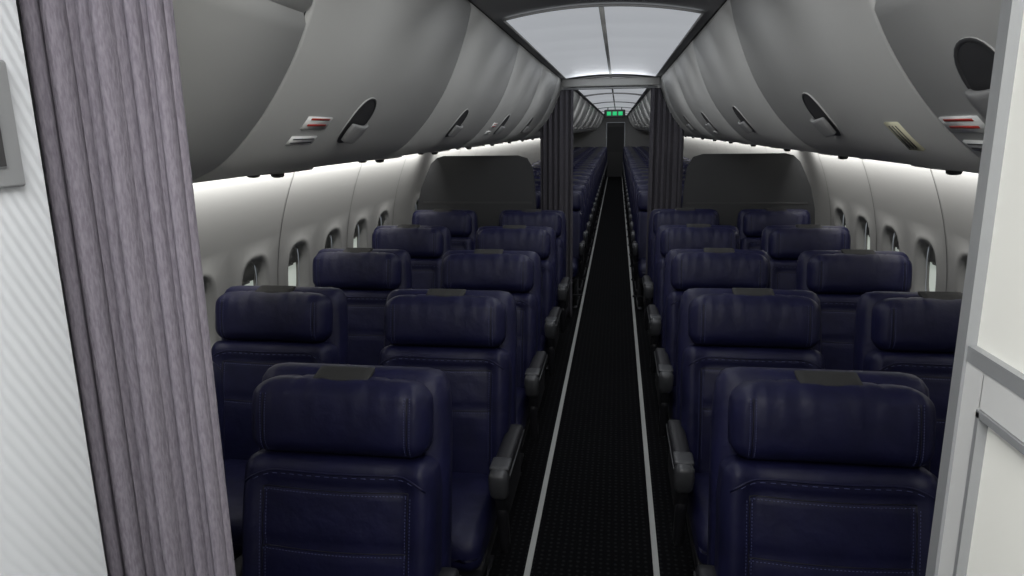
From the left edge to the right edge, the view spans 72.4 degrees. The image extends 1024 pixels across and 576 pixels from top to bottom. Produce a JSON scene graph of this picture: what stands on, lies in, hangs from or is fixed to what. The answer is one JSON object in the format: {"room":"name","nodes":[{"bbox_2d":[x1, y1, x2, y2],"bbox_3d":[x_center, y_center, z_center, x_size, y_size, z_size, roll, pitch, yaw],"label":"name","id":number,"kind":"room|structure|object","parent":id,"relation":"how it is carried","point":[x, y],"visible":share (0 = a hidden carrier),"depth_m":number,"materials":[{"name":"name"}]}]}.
{"room":"aircraft cabin","nodes":[
{"label":"aircraft cabin","id":0,"kind":"room"},
{"bbox_2d":[0,0,108,575],"bbox_3d":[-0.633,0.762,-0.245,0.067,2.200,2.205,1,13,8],"label":"wall","id":1,"kind":"structure","parent":0,"point":[50,526],"depth_m":0.66,"materials":[{"name":"grey"}]},
{"bbox_2d":[0,60,25,188],"bbox_3d":[-0.469,-0.117,0.498,0.014,0.110,0.275,1,13,8],"label":"sign frame","id":2,"kind":"object","parent":1,"relation":"attached to","point":[11,167],"visible":1,"depth_m":0.62,"materials":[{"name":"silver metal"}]},
{"bbox_2d":[193,138,539,348],"bbox_3d":[0.414,-2.236,12.570,0.860,2.340,28.451,1,13,8],"label":"wall","id":3,"kind":"structure","parent":0,"point":[241,221],"depth_m":3.94,"materials":[{"name":"grey plastic"}]},
{"bbox_2d":[242,262,256,285],"bbox_3d":[-1.380,0.035,3.618,0.034,0.355,0.236,1,13,8],"label":"window","id":4,"kind":"structure","parent":3,"relation":"in","point":[249,277],"depth_m":3.65,"materials":[{"name":"grey"}]},
{"bbox_2d":[288,247,298,286],"bbox_3d":[-1.306,-0.078,4.107,0.034,0.355,0.236,1,13,8],"label":"window","id":5,"kind":"structure","parent":3,"relation":"in","point":[293,269],"depth_m":4.16,"materials":[{"name":"grey"}]},
{"bbox_2d":[325,234,331,248],"bbox_3d":[-1.232,-0.190,4.597,0.034,0.355,0.236,1,13,8],"label":"window","id":6,"kind":"structure","parent":3,"relation":"in","point":[328,241],"depth_m":4.64,"materials":[{"name":"grey"}]},
{"bbox_2d":[353,224,358,247],"bbox_3d":[-1.158,-0.302,5.087,0.034,0.355,0.236,1,13,8],"label":"window","id":7,"kind":"structure","parent":3,"relation":"in","point":[356,234],"depth_m":5.15,"materials":[{"name":"grey"}]},
{"bbox_2d":[374,156,401,162],"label":"light","id":8,"kind":"object","parent":3,"relation":"attached to","point":[377,160],"depth_m":3.08,"materials":[{"name":"grey plastic"}]},
{"bbox_2d":[490,177,695,575],"bbox_3d":[1.775,-1.001,12.465,3.120,0.060,28.200,1,13,8],"label":"floor","id":9,"kind":"structure","parent":0,"point":[594,521],"depth_m":3.92,"materials":[{"name":"black carpet"}]},
{"bbox_2d":[212,361,224,470],"bbox_3d":[-1.172,0.828,1.871,0.648,1.148,0.802,1,13,8],"label":"seat","id":10,"kind":"object","parent":9,"relation":"on","point":[218,379],"visible":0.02,"depth_m":2.06,"materials":[{"name":"blue leather"}]},
{"bbox_2d":[211,285,347,560],"bbox_3d":[-1.022,0.615,2.800,0.648,1.148,0.802,1,13,8],"label":"seat","id":11,"kind":"object","parent":9,"relation":"on","point":[259,328],"visible":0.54,"depth_m":2.88,"materials":[{"name":"blue leather"}]},
{"bbox_2d":[234,362,460,575],"bbox_3d":[-0.487,0.841,1.770,0.648,1.148,0.802,1,13,8],"label":"seat","id":12,"kind":"object","parent":9,"relation":"on","point":[350,474],"visible":0.98,"depth_m":1.84,"materials":[{"name":"blue leather"}]},
{"bbox_2d":[312,248,411,365],"bbox_3d":[-0.881,0.401,3.731,0.648,1.148,0.802,1,13,8],"label":"seat","id":13,"kind":"object","parent":9,"relation":"on","point":[366,276],"visible":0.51,"depth_m":3.80,"materials":[{"name":"blue leather"}]},
{"bbox_2d":[372,224,450,288],"bbox_3d":[-0.741,0.188,4.661,0.648,1.148,0.802,1,13,8],"label":"seat","id":14,"kind":"object","parent":9,"relation":"on","point":[426,246],"visible":0.33,"depth_m":4.72,"materials":[{"name":"blue leather"}]},
{"bbox_2d":[412,209,477,249],"bbox_3d":[-0.600,-0.025,5.592,0.648,1.148,0.802,1,13,8],"label":"seat","id":15,"kind":"object","parent":9,"relation":"on","point":[462,225],"visible":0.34,"depth_m":5.65,"materials":[{"name":"blue leather"}]},
{"bbox_2d":[379,289,524,575],"bbox_3d":[-0.298,0.629,2.694,0.648,1.148,0.802,1,13,8],"label":"seat","id":16,"kind":"object","parent":9,"relation":"on","point":[470,336],"visible":0.64,"depth_m":2.75,"materials":[{"name":"blue leather"}]},
{"bbox_2d":[417,155,535,228],"bbox_3d":[-0.320,-0.399,6.300,1.095,1.555,0.047,1,13,8],"label":"divider","id":17,"kind":"object","parent":9,"relation":"on","point":[488,186],"visible":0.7,"depth_m":6.16,"materials":[{"name":"grey laminate"}]},
{"bbox_2d":[440,249,547,475],"bbox_3d":[-0.157,0.415,3.624,0.648,1.148,0.802,1,13,8],"label":"seat","id":18,"kind":"object","parent":9,"relation":"on","point":[518,273],"visible":0.47,"depth_m":3.68,"materials":[{"name":"blue leather"}]},
{"bbox_2d":[475,225,560,401],"bbox_3d":[-0.017,0.202,4.555,0.648,1.148,0.802,1,13,8],"label":"seat","id":19,"kind":"object","parent":9,"relation":"on","point":[541,240],"visible":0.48,"depth_m":4.61,"materials":[{"name":"blue leather"}]},
{"bbox_2d":[498,209,570,370],"bbox_3d":[0.124,-0.011,5.486,0.648,1.148,0.802,1,13,8],"label":"seat","id":20,"kind":"object","parent":9,"relation":"on","point":[555,219],"visible":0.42,"depth_m":5.54,"materials":[{"name":"blue leather"}]},
{"bbox_2d":[535,191,584,308],"bbox_3d":[0.074,-0.431,7.346,1.371,1.143,0.802,1,13,8],"label":"airplane seats","id":21,"kind":"object","parent":9,"relation":"on","point":[578,197],"visible":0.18,"depth_m":7.33,"materials":[{"name":"blue leather"}]},
{"bbox_2d":[535,184,587,290],"bbox_3d":[0.189,-0.606,8.108,1.371,1.143,0.802,1,13,8],"label":"airplane seats","id":22,"kind":"object","parent":9,"relation":"on","point":[582,188],"visible":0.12,"depth_m":8.10,"materials":[{"name":"blue leather"}]},
{"bbox_2d":[534,179,590,276],"bbox_3d":[0.304,-0.780,8.870,1.371,1.143,0.802,1,13,8],"label":"airplane seats","id":23,"kind":"object","parent":9,"relation":"on","point":[537,181],"visible":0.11,"depth_m":8.87,"materials":[{"name":"blue leather"}]},
{"bbox_2d":[534,175,592,263],"bbox_3d":[0.419,-0.955,9.631,1.371,1.143,0.802,1,13,8],"label":"airplane seats","id":24,"kind":"object","parent":9,"relation":"on","point":[580,177],"visible":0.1,"depth_m":9.64,"materials":[{"name":"blue leather"}]},
{"bbox_2d":[534,172,594,253],"bbox_3d":[0.534,-1.130,10.393,1.371,1.143,0.802,1,13,8],"label":"airplane seats","id":25,"kind":"object","parent":9,"relation":"on","point":[574,173],"visible":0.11,"depth_m":10.40,"materials":[{"name":"blue leather"}]},
{"bbox_2d":[533,169,595,243],"bbox_3d":[0.649,-1.304,11.155,1.371,1.143,0.802,1,13,8],"label":"airplane seats","id":26,"kind":"object","parent":9,"relation":"on","point":[592,171],"visible":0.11,"depth_m":11.17,"materials":[{"name":"blue leather"}]},
{"bbox_2d":[532,166,597,237],"bbox_3d":[0.764,-1.479,11.917,1.371,1.143,0.802,1,13,8],"label":"airplane seats","id":27,"kind":"object","parent":9,"relation":"on","point":[534,167],"visible":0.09,"depth_m":11.96,"materials":[{"name":"blue leather"}]},
{"bbox_2d":[532,164,598,230],"bbox_3d":[0.879,-1.654,12.679,1.371,1.143,0.802,1,13,8],"label":"airplane seats","id":28,"kind":"object","parent":9,"relation":"on","point":[537,165],"visible":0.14,"depth_m":12.71,"materials":[{"name":"blue leather"}]},
{"bbox_2d":[532,162,599,224],"bbox_3d":[0.994,-1.829,13.440,1.371,1.143,0.802,1,13,8],"label":"airplane seats","id":29,"kind":"object","parent":9,"relation":"on","point":[596,163],"visible":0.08,"depth_m":13.49,"materials":[{"name":"blue leather"}]},
{"bbox_2d":[537,160,600,218],"bbox_3d":[1.109,-2.003,14.202,1.371,1.143,0.802,1,13,8],"label":"airplane seats","id":30,"kind":"object","parent":9,"relation":"on","point":[575,162],"visible":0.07,"depth_m":14.25,"materials":[{"name":"blue leather"}]},
{"bbox_2d":[573,158,601,213],"bbox_3d":[1.224,-2.178,14.964,1.371,1.143,0.802,1,13,8],"label":"airplane seats","id":31,"kind":"object","parent":9,"relation":"on","point":[578,160],"visible":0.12,"depth_m":15.01,"materials":[{"name":"blue leather"}]},
{"bbox_2d":[573,157,602,207],"bbox_3d":[1.339,-2.353,15.726,1.371,1.143,0.802,1,13,8],"label":"airplane seats","id":32,"kind":"object","parent":9,"relation":"on","point":[579,158],"visible":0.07,"depth_m":15.78,"materials":[{"name":"blue leather"}]},
{"bbox_2d":[573,155,602,203],"bbox_3d":[1.454,-2.527,16.488,1.371,1.143,0.802,1,13,8],"label":"airplane seats","id":33,"kind":"object","parent":9,"relation":"on","point":[590,155],"visible":0.08,"depth_m":16.54,"materials":[{"name":"blue leather"}]},
{"bbox_2d":[573,154,603,202],"bbox_3d":[1.569,-2.702,17.250,1.371,1.143,0.802,1,13,8],"label":"airplane seats","id":34,"kind":"object","parent":9,"relation":"on","point":[573,154],"visible":0.12,"depth_m":17.31,"materials":[{"name":"blue leather"}]},
{"bbox_2d":[575,153,603,199],"bbox_3d":[1.684,-2.877,18.011,1.371,1.143,0.802,1,13,8],"label":"airplane seats","id":35,"kind":"object","parent":9,"relation":"on","point":[575,153],"visible":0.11,"depth_m":18.07,"materials":[{"name":"blue leather"}]},
{"bbox_2d":[574,151,604,193],"bbox_3d":[1.914,-3.226,19.535,1.371,1.143,0.802,1,13,8],"label":"airplane seats","id":36,"kind":"object","parent":9,"relation":"on","point":[579,151],"visible":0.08,"depth_m":19.62,"materials":[{"name":"blue leather"}]},
{"bbox_2d":[573,149,605,184],"bbox_3d":[2.144,-3.575,21.058,1.371,1.143,0.802,1,13,8],"label":"airplane seats","id":37,"kind":"object","parent":9,"relation":"on","point":[583,149],"visible":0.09,"depth_m":21.15,"materials":[{"name":"blue leather"}]},
{"bbox_2d":[573,148,606,180],"bbox_3d":[2.374,-3.925,22.582,1.371,1.143,0.802,1,13,8],"label":"airplane seats","id":38,"kind":"object","parent":9,"relation":"on","point":[573,148],"visible":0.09,"depth_m":22.68,"materials":[{"name":"blue leather"}]},
{"bbox_2d":[524,177,659,575],"bbox_3d":[1.929,-1.267,13.480,0.548,0.006,25.680,1,13,8],"label":"strips","id":39,"kind":"object","parent":9,"relation":"on","point":[527,571],"visible":1,"depth_m":3.98,"materials":[{"name":"grey"}]},
{"bbox_2d":[624,155,648,200],"bbox_3d":[3.294,-2.492,16.218,1.371,1.143,0.802,1,13,8],"label":"airplane seats","id":40,"kind":"object","parent":9,"relation":"on","point":[632,155],"visible":0.06,"depth_m":16.40,"materials":[{"name":"blue leather"}]},
{"bbox_2d":[624,154,648,197],"bbox_3d":[3.409,-2.666,16.980,1.371,1.143,0.802,1,13,8],"label":"airplane seats","id":41,"kind":"object","parent":9,"relation":"on","point":[627,154],"visible":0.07,"depth_m":17.15,"materials":[{"name":"blue leather"}]},
{"bbox_2d":[624,156,684,204],"bbox_3d":[3.179,-2.317,15.456,1.371,1.143,0.802,1,13,8],"label":"airplane seats","id":42,"kind":"object","parent":9,"relation":"on","point":[633,156],"visible":0.08,"depth_m":15.62,"materials":[{"name":"blue leather"}]},
{"bbox_2d":[627,168,684,236],"bbox_3d":[2.489,-1.269,10.885,1.371,1.143,0.802,1,13,8],"label":"airplane seats","id":43,"kind":"object","parent":9,"relation":"on","point":[639,169],"visible":0.09,"depth_m":11.05,"materials":[{"name":"blue leather"}]},
{"bbox_2d":[628,171,685,245],"bbox_3d":[2.374,-1.094,10.123,1.371,1.143,0.802,1,13,8],"label":"airplane seats","id":44,"kind":"object","parent":9,"relation":"on","point":[640,173],"visible":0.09,"depth_m":10.29,"materials":[{"name":"blue leather"}]},
{"bbox_2d":[627,166,686,235],"bbox_3d":[2.604,-1.444,11.647,1.371,1.143,0.802,1,13,8],"label":"airplane seats","id":45,"kind":"object","parent":9,"relation":"on","point":[633,167],"visible":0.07,"depth_m":11.79,"materials":[{"name":"blue leather"}]},
{"bbox_2d":[625,158,688,208],"bbox_3d":[3.064,-2.142,14.694,1.371,1.143,0.802,1,13,8],"label":"airplane seats","id":46,"kind":"object","parent":9,"relation":"on","point":[630,158],"visible":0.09,"depth_m":14.87,"materials":[{"name":"blue leather"}]},
{"bbox_2d":[632,191,682,309],"bbox_3d":[1.914,-0.395,7.076,1.371,1.143,0.802,1,13,8],"label":"airplane seats","id":47,"kind":"object","parent":9,"relation":"on","point":[639,245],"visible":0.16,"depth_m":7.24,"materials":[{"name":"blue leather"}]},
{"bbox_2d":[631,184,683,291],"bbox_3d":[2.029,-0.570,7.838,1.371,1.143,0.802,1,13,8],"label":"airplane seats","id":48,"kind":"object","parent":9,"relation":"on","point":[638,188],"visible":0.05,"depth_m":7.99,"materials":[{"name":"blue leather"}]},
{"bbox_2d":[630,179,684,266],"bbox_3d":[2.144,-0.745,8.600,1.371,1.143,0.802,1,13,8],"label":"airplane seats","id":49,"kind":"object","parent":9,"relation":"on","point":[645,181],"visible":0.05,"depth_m":8.76,"materials":[{"name":"blue leather"}]},
{"bbox_2d":[629,175,685,255],"bbox_3d":[2.259,-0.919,9.362,1.371,1.143,0.802,1,13,8],"label":"airplane seats","id":50,"kind":"object","parent":9,"relation":"on","point":[642,177],"visible":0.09,"depth_m":9.51,"materials":[{"name":"blue leather"}]},
{"bbox_2d":[626,163,688,223],"bbox_3d":[2.719,-1.618,12.409,1.371,1.143,0.802,1,13,8],"label":"airplane seats","id":51,"kind":"object","parent":9,"relation":"on","point":[636,164],"visible":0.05,"depth_m":12.56,"materials":[{"name":"blue leather"}]},
{"bbox_2d":[626,161,689,217],"bbox_3d":[2.834,-1.793,13.171,1.371,1.143,0.802,1,13,8],"label":"airplane seats","id":52,"kind":"object","parent":9,"relation":"on","point":[635,162],"visible":0.12,"depth_m":13.32,"materials":[{"name":"blue leather"}]},
{"bbox_2d":[625,159,690,212],"bbox_3d":[2.949,-1.968,13.933,1.371,1.143,0.802,1,13,8],"label":"airplane seats","id":53,"kind":"object","parent":9,"relation":"on","point":[635,159],"visible":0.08,"depth_m":14.08,"materials":[{"name":"blue leather"}]},
{"bbox_2d":[642,208,719,347],"bbox_3d":[1.343,-0.015,5.425,0.648,1.148,0.802,1,13,8],"label":"seat","id":54,"kind":"object","parent":9,"relation":"on","point":[677,216],"visible":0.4,"depth_m":5.50,"materials":[{"name":"blue leather"}]},
{"bbox_2d":[647,224,739,415],"bbox_3d":[1.203,0.199,4.495,0.648,1.148,0.802,1,13,8],"label":"seat","id":55,"kind":"object","parent":9,"relation":"on","point":[688,236],"visible":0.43,"depth_m":4.57,"materials":[{"name":"blue leather"}]},
{"bbox_2d":[654,248,770,436],"bbox_3d":[1.062,0.412,3.564,0.648,1.148,0.802,1,13,8],"label":"seat","id":56,"kind":"object","parent":9,"relation":"on","point":[684,269],"visible":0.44,"depth_m":3.64,"materials":[{"name":"blue leather"}]},
{"bbox_2d":[666,288,824,570],"bbox_3d":[0.922,0.625,2.633,0.648,1.148,0.802,1,13,8],"label":"seat","id":57,"kind":"object","parent":9,"relation":"on","point":[719,329],"visible":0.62,"depth_m":2.71,"materials":[{"name":"blue leather"}]},
{"bbox_2d":[682,153,814,226],"bbox_3d":[1.990,-0.354,5.961,1.095,1.555,0.047,1,13,8],"label":"divider","id":58,"kind":"object","parent":9,"relation":"on","point":[727,184],"visible":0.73,"depth_m":5.83,"materials":[{"name":"grey laminate"}]},
{"bbox_2d":[737,208,810,249],"bbox_3d":[2.029,-0.001,5.325,0.648,1.148,0.802,1,13,8],"label":"seat","id":59,"kind":"object","parent":9,"relation":"on","point":[751,223],"visible":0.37,"depth_m":5.41,"materials":[{"name":"blue leather"}]},
{"bbox_2d":[760,224,850,289],"bbox_3d":[1.888,0.212,4.394,0.648,1.148,0.802,1,13,8],"label":"seat","id":60,"kind":"object","parent":9,"relation":"on","point":[783,245],"visible":0.3,"depth_m":4.48,"materials":[{"name":"blue leather"}]},
{"bbox_2d":[693,367,937,575],"bbox_3d":[0.788,0.844,1.682,0.648,1.148,0.802,1,13,8],"label":"seat","id":61,"kind":"object","parent":9,"relation":"on","point":[813,472],"visible":0.98,"depth_m":1.76,"materials":[{"name":"blue leather"}]},
{"bbox_2d":[795,249,911,369],"bbox_3d":[1.748,0.425,3.463,0.648,1.148,0.802,1,13,8],"label":"seat","id":62,"kind":"object","parent":9,"relation":"on","point":[839,278],"visible":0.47,"depth_m":3.55,"materials":[{"name":"blue leather"}]},
{"bbox_2d":[853,291,962,477],"bbox_3d":[1.607,0.639,2.533,0.648,1.148,0.802,1,13,8],"label":"seat","id":63,"kind":"object","parent":9,"relation":"on","point":[914,333],"visible":0.33,"depth_m":2.62,"materials":[{"name":"blue leather"}]},
{"bbox_2d":[469,0,725,114],"bbox_3d":[1.744,-3.209,11.963,2.240,0.070,28.200,1,13,8],"label":"ceiling","id":64,"kind":"structure","parent":0,"point":[496,10],"depth_m":2.63,"materials":[{"name":"grey plastic"}]},
{"bbox_2d":[18,0,235,575],"bbox_3d":[-0.391,0.498,0.857,0.154,2.160,0.075,1,13,8],"label":"curtain","id":65,"kind":"object","parent":64,"relation":"hanging from","point":[105,75],"visible":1,"depth_m":0.72,"materials":[{"name":"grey fabric"}]},
{"bbox_2d":[172,0,312,180],"bbox_3d":[-0.849,-0.403,1.114,1.022,0.585,0.518,1,13,8],"label":"bin","id":66,"kind":"object","parent":64,"relation":"attached to","point":[235,56],"visible":0.16,"depth_m":1.16,"materials":[{"name":"grey plastic"}]},
{"bbox_2d":[193,0,470,182],"bbox_3d":[-0.725,-0.592,1.939,1.022,0.585,1.188,1,13,8],"label":"bin","id":67,"kind":"object","parent":64,"relation":"attached to","point":[362,78],"visible":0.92,"depth_m":1.69,"materials":[{"name":"grey plastic"}]},
{"bbox_2d":[247,168,312,177],"bbox_3d":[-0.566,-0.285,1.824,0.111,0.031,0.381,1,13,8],"label":"light","id":68,"kind":"object","parent":67,"relation":"attached to","point":[277,175],"depth_m":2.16,"materials":[{"name":"grey plastic"}]},
{"bbox_2d":[366,2,518,160],"bbox_3d":[-0.551,-0.855,3.086,1.022,0.585,1.188,1,13,8],"label":"bin","id":69,"kind":"object","parent":64,"relation":"attached to","point":[480,78],"visible":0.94,"depth_m":2.86,"materials":[{"name":"grey plastic"}]},
{"bbox_2d":[442,43,542,150],"bbox_3d":[-0.378,-1.118,4.234,1.022,0.585,1.188,1,13,8],"label":"bin","id":70,"kind":"object","parent":64,"relation":"attached to","point":[518,96],"visible":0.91,"depth_m":4.05,"materials":[{"name":"grey plastic"}]},
{"bbox_2d":[494,63,557,143],"bbox_3d":[-0.205,-1.381,5.381,1.022,0.585,1.188,1,13,8],"label":"bin","id":71,"kind":"object","parent":64,"relation":"attached to","point":[545,91],"visible":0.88,"depth_m":5.22,"materials":[{"name":"grey plastic"}]},
{"bbox_2d":[518,76,567,140],"bbox_3d":[-0.032,-1.645,6.529,1.022,0.585,1.188,1,13,8],"label":"bin","id":72,"kind":"object","parent":64,"relation":"attached to","point":[535,132],"visible":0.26,"depth_m":6.17,"materials":[{"name":"grey plastic"}]},
{"bbox_2d":[573,91,579,115],"bbox_3d":[0.315,-2.171,8.824,1.022,0.585,1.188,1,13,8],"label":"bin","id":73,"kind":"object","parent":64,"relation":"attached to","point":[576,95],"visible":0.08,"depth_m":8.83,"materials":[{"name":"grey plastic"}]},
{"bbox_2d":[573,96,583,124],"bbox_3d":[0.488,-2.434,9.972,1.022,0.585,1.188,1,13,8],"label":"bin","id":74,"kind":"object","parent":64,"relation":"attached to","point":[581,101],"visible":0.1,"depth_m":9.89,"materials":[{"name":"grey plastic"}]},
{"bbox_2d":[573,99,587,129],"bbox_3d":[0.661,-2.697,11.119,1.022,0.585,1.188,1,13,8],"label":"bin","id":75,"kind":"object","parent":64,"relation":"attached to","point":[582,112],"visible":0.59,"depth_m":10.99,"materials":[{"name":"grey plastic"}]},
{"bbox_2d":[573,103,589,131],"bbox_3d":[0.835,-2.960,12.267,1.022,0.585,1.188,1,13,8],"label":"bin","id":76,"kind":"object","parent":64,"relation":"attached to","point":[588,104],"visible":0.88,"depth_m":12.14,"materials":[{"name":"grey plastic"}]},
{"bbox_2d":[573,104,592,132],"bbox_3d":[1.008,-3.224,13.414,1.022,0.585,1.188,1,13,8],"label":"bin","id":77,"kind":"object","parent":64,"relation":"attached to","point":[591,106],"visible":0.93,"depth_m":13.28,"materials":[{"name":"grey plastic"}]},
{"bbox_2d":[576,107,594,132],"bbox_3d":[1.181,-3.487,14.562,1.022,0.585,1.188,1,13,8],"label":"bin","id":78,"kind":"object","parent":64,"relation":"attached to","point":[593,108],"visible":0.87,"depth_m":14.42,"materials":[{"name":"grey plastic"}]},
{"bbox_2d":[578,109,595,132],"bbox_3d":[1.355,-3.750,15.709,1.022,0.585,1.188,1,13,8],"label":"bin","id":79,"kind":"object","parent":64,"relation":"attached to","point":[594,112],"visible":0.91,"depth_m":15.59,"materials":[{"name":"grey plastic"}]},
{"bbox_2d":[503,4,704,78],"bbox_3d":[0.587,-1.427,4.300,0.770,0.039,3.504,1,13,8],"label":"ceiling light panel","id":80,"kind":"object","parent":64,"relation":"attached to","point":[592,39],"depth_m":3.39,"materials":[{"name":"plastic"}]},
{"bbox_2d":[562,77,659,89],"bbox_3d":[0.860,-1.786,6.118,0.840,0.092,0.090,1,13,8],"label":"header","id":81,"kind":"object","parent":64,"relation":"attached to","point":[631,82],"visible":1,"depth_m":6.08,"materials":[{"name":"grey plastic"}]},
{"bbox_2d":[540,90,573,317],"bbox_3d":[0.410,-0.737,6.424,0.298,2.080,0.076,1,13,8],"label":"curtain","id":82,"kind":"object","parent":81,"relation":"hanging from","point":[556,135],"visible":0.53,"depth_m":6.34,"materials":[{"name":"grey fabric"}]},
{"bbox_2d":[644,88,683,318],"bbox_3d":[1.367,-0.719,6.286,0.298,2.080,0.078,1,13,8],"label":"curtain","id":83,"kind":"object","parent":81,"relation":"hanging from","point":[666,137],"visible":0.47,"depth_m":6.19,"materials":[{"name":"grey fabric"}]},
{"bbox_2d":[577,76,646,95],"bbox_3d":[1.107,-2.216,7.743,0.770,0.039,3.004,1,13,8],"label":"ceiling light panel","id":84,"kind":"object","parent":64,"relation":"attached to","point":[638,91],"depth_m":8.52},
{"bbox_2d":[585,93,641,103],"bbox_3d":[1.580,-2.935,10.877,0.770,0.039,3.004,1,13,8],"label":"ceiling light panel","id":85,"kind":"object","parent":64,"relation":"attached to","point":[609,97],"depth_m":10.57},
{"bbox_2d":[604,107,624,117],"bbox_3d":[2.255,-3.856,15.363,0.460,0.220,0.068,1,13,8],"label":"exit sign","id":86,"kind":"object","parent":64,"relation":"hanging from","point":[617,112],"visible":1,"depth_m":15.34,"materials":[{"name":"green"}]},
{"bbox_2d":[593,102,635,108],"bbox_3d":[2.053,-3.654,14.011,0.770,0.039,3.004,1,13,8],"label":"ceiling light panel","id":87,"kind":"object","parent":64,"relation":"attached to","point":[605,104],"depth_m":13.81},
{"bbox_2d":[598,107,631,111],"bbox_3d":[2.526,-4.373,17.145,0.770,0.039,3.004,1,13,8],"label":"ceiling light panel","id":88,"kind":"object","parent":64,"relation":"attached to","point":[609,108],"depth_m":16.74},
{"bbox_2d":[635,106,649,130],"bbox_3d":[3.048,-3.464,14.347,1.022,0.585,1.188,1,13,8],"label":"bin","id":89,"kind":"object","parent":64,"relation":"attached to","point":[639,118],"visible":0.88,"depth_m":14.40,"materials":[{"name":"grey plastic"}]},
{"bbox_2d":[637,104,649,129],"bbox_3d":[2.875,-3.201,13.200,1.022,0.585,1.188,1,13,8],"label":"bin","id":90,"kind":"object","parent":64,"relation":"attached to","point":[639,113],"visible":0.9,"depth_m":13.27,"materials":[{"name":"grey plastic"}]},
{"bbox_2d":[638,102,649,128],"bbox_3d":[2.702,-2.938,12.052,1.022,0.585,1.188,1,13,8],"label":"bin","id":91,"kind":"object","parent":64,"relation":"attached to","point":[639,103],"visible":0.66,"depth_m":12.07,"materials":[{"name":"grey plastic"}]},
{"bbox_2d":[640,98,649,123],"bbox_3d":[2.528,-2.675,10.905,1.022,0.585,1.188,1,13,8],"label":"bin","id":92,"kind":"object","parent":64,"relation":"attached to","point":[641,101],"visible":0.16,"depth_m":10.92,"materials":[{"name":"grey plastic"}]},
{"bbox_2d":[643,95,649,117],"bbox_3d":[2.355,-2.411,9.757,1.022,0.585,1.188,1,13,8],"label":"bin","id":93,"kind":"object","parent":64,"relation":"attached to","point":[645,102],"visible":0.13,"depth_m":9.81,"materials":[{"name":"grey plastic"}]},
{"bbox_2d":[646,90,650,107],"bbox_3d":[2.182,-2.148,8.610,1.022,0.585,1.188,1,13,8],"label":"bin","id":94,"kind":"object","parent":64,"relation":"attached to","point":[648,95],"visible":0.06,"depth_m":8.71,"materials":[{"name":"grey plastic"}]},
{"bbox_2d":[655,75,700,137],"bbox_3d":[1.835,-1.622,6.314,1.022,0.585,1.188,1,13,8],"label":"bin","id":95,"kind":"object","parent":64,"relation":"attached to","point":[661,85],"visible":0.11,"depth_m":6.05,"materials":[{"name":"grey plastic"}]},
{"bbox_2d":[663,61,722,140],"bbox_3d":[1.662,-1.359,5.167,1.022,0.585,1.188,1,13,8],"label":"bin","id":96,"kind":"object","parent":64,"relation":"attached to","point":[678,102],"visible":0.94,"depth_m":5.12,"materials":[{"name":"grey plastic"}]},
{"bbox_2d":[674,39,756,144],"bbox_3d":[1.489,-1.096,4.019,1.022,0.585,1.188,1,13,8],"label":"bin","id":97,"kind":"object","parent":64,"relation":"attached to","point":[696,95],"visible":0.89,"depth_m":3.95,"materials":[{"name":"grey plastic"}]},
{"bbox_2d":[693,0,825,153],"bbox_3d":[1.316,-0.832,2.872,1.022,0.585,1.188,1,13,8],"label":"bin","id":98,"kind":"object","parent":64,"relation":"attached to","point":[728,79],"visible":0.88,"depth_m":2.76,"materials":[{"name":"grey plastic"}]},
{"bbox_2d":[730,0,980,172],"bbox_3d":[1.142,-0.569,1.724,1.022,0.585,1.188,1,13,8],"label":"bin","id":99,"kind":"object","parent":64,"relation":"attached to","point":[828,70],"visible":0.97,"depth_m":1.58,"materials":[{"name":"grey plastic"}]},
{"bbox_2d":[874,0,1001,158],"bbox_3d":[1.014,-0.374,0.871,1.022,0.585,0.578,1,13,8],"label":"bin","id":100,"kind":"object","parent":64,"relation":"attached to","point":[945,48],"visible":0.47,"depth_m":1.07,"materials":[{"name":"grey plastic"}]},
{"bbox_2d":[573,115,649,147],"bbox_3d":[3.790,-5.236,25.656,3.400,2.300,0.100,1,13,8],"label":"wall","id":101,"kind":"structure","parent":0,"point":[633,137],"depth_m":25.52,"materials":[{"name":"grey plastic"}]},
{"bbox_2d":[606,123,624,176],"bbox_3d":[3.804,-5.082,25.768,0.640,1.950,0.047,1,13,8],"label":"door","id":102,"kind":"structure","parent":101,"relation":"in","point":[615,131],"depth_m":25.74,"materials":[{"name":"grey"}]},
{"bbox_2d":[683,137,978,292],"bbox_3d":[3.159,-2.189,12.194,0.860,2.340,27.943,1,13,8],"label":"wall","id":103,"kind":"structure","parent":0,"point":[924,207],"depth_m":4.12,"materials":[{"name":"grey plastic"}]},
{"bbox_2d":[818,153,847,158],"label":"light","id":104,"kind":"object","parent":103,"relation":"attached to","point":[839,157],"depth_m":2.81,"materials":[{"name":"grey plastic"}]},
{"bbox_2d":[865,224,869,249],"bbox_3d":[2.481,-0.295,4.830,0.034,0.355,0.236,1,13,8],"label":"window","id":105,"kind":"structure","parent":103,"relation":"in","point":[867,243],"depth_m":4.90,"materials":[{"name":"grey"}]},
{"bbox_2d":[893,233,898,250],"bbox_3d":[2.407,-0.182,4.340,0.034,0.355,0.236,1,13,8],"label":"window","id":106,"kind":"structure","parent":103,"relation":"in","point":[895,243],"depth_m":4.40,"materials":[{"name":"grey"}]},
{"bbox_2d":[926,245,935,290],"bbox_3d":[2.333,-0.070,3.850,0.034,0.355,0.236,1,13,8],"label":"window","id":107,"kind":"structure","parent":103,"relation":"in","point":[931,261],"depth_m":3.92,"materials":[{"name":"grey"}]},
{"bbox_2d":[911,165,962,174],"bbox_3d":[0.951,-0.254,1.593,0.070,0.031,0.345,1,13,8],"label":"light","id":108,"kind":"object","parent":103,"relation":"attached to","point":[950,172],"depth_m":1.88,"materials":[{"name":"grey plastic"}]},
{"bbox_2d":[925,0,1023,575],"bbox_3d":[0.301,0.769,-0.333,0.064,2.200,2.306,1,13,8],"label":"wall","id":109,"kind":"structure","parent":0,"point":[978,522],"depth_m":0.63,"materials":[{"name":"plastic"}]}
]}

